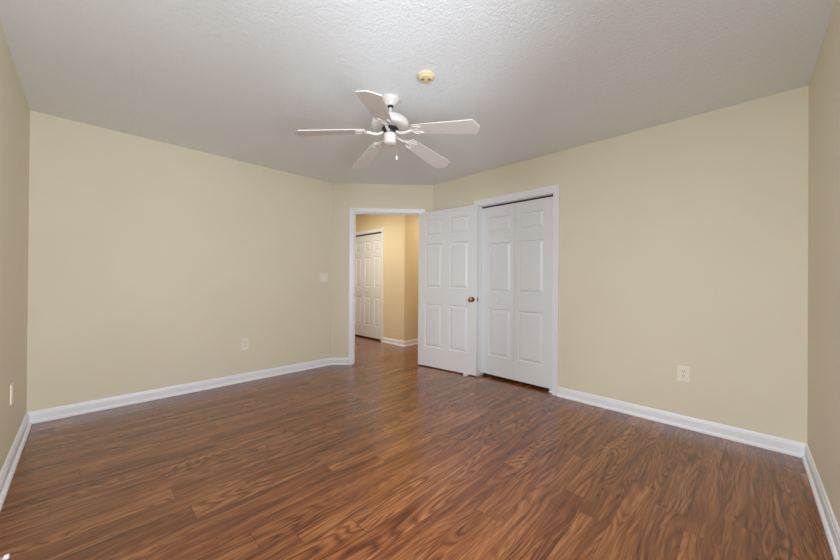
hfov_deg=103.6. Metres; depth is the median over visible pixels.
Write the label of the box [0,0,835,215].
ceiling
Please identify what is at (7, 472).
baseboard
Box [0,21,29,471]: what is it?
wall
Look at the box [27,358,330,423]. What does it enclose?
baseboard
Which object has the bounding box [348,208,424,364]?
door frame
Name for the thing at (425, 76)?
smoke detector
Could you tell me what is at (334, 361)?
baseboard
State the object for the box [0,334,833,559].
floor
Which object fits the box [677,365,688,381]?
wall outlet
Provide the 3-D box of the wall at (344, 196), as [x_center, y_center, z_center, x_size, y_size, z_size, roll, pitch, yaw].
[-0.511,-0.069,4.536,1.459,2.440,0.120,0,0,-2]
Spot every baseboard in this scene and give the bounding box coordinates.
[0,412,31,511]
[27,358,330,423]
[331,358,348,364]
[382,337,403,346]
[404,339,417,346]
[557,387,805,457]
[802,444,839,559]
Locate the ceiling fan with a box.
[294,90,479,168]
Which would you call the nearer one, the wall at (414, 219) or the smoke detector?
the smoke detector
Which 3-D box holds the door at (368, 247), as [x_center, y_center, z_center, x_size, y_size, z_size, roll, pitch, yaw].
[-1.140,0.127,6.591,1.208,1.990,0.063,0,0,45]
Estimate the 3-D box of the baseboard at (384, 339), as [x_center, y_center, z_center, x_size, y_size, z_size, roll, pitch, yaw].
[-0.482,1.108,5.881,0.596,0.094,0.026,0,0,45]
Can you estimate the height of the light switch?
0.116 m
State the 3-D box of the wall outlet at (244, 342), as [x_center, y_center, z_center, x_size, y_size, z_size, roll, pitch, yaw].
[-1.947,0.720,3.680,0.008,0.120,0.074,0,0,45]
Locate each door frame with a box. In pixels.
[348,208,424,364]
[356,228,383,341]
[474,184,559,395]
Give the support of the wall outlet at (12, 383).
attached to the wall at (14, 108)
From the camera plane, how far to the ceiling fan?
2.29 m
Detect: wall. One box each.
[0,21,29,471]
[26,110,331,411]
[331,183,432,357]
[356,215,409,340]
[409,215,418,339]
[433,85,808,443]
[807,0,839,528]
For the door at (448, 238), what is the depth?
4.17 m
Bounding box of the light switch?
[319,273,327,281]
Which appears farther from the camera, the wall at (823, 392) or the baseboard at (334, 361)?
the baseboard at (334, 361)
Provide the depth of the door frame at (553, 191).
3.35 m
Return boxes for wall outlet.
[10,382,13,404]
[241,338,248,349]
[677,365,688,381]
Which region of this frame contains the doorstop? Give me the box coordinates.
[0,554,8,559]
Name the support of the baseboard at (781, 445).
attached to the wall at (683, 242)
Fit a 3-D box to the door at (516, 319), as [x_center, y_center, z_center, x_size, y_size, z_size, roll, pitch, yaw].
[1.066,0.136,3.703,0.890,1.986,0.063,0,0,45]
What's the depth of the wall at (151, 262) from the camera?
3.15 m
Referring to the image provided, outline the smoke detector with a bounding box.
[417,70,434,82]
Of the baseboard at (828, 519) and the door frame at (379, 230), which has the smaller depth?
the baseboard at (828, 519)
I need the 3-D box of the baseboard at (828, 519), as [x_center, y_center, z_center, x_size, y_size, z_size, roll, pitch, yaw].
[1.245,1.107,0.876,0.026,0.094,3.634,0,0,45]
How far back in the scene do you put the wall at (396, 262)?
5.88 m
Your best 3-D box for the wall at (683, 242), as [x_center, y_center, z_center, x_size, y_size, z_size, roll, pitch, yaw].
[1.420,-0.058,3.353,3.503,2.440,0.120,0,0,45]
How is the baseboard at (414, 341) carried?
attached to the wall at (414, 219)
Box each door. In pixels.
[355,233,380,339]
[418,205,478,375]
[481,197,552,388]
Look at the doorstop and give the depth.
1.28 m

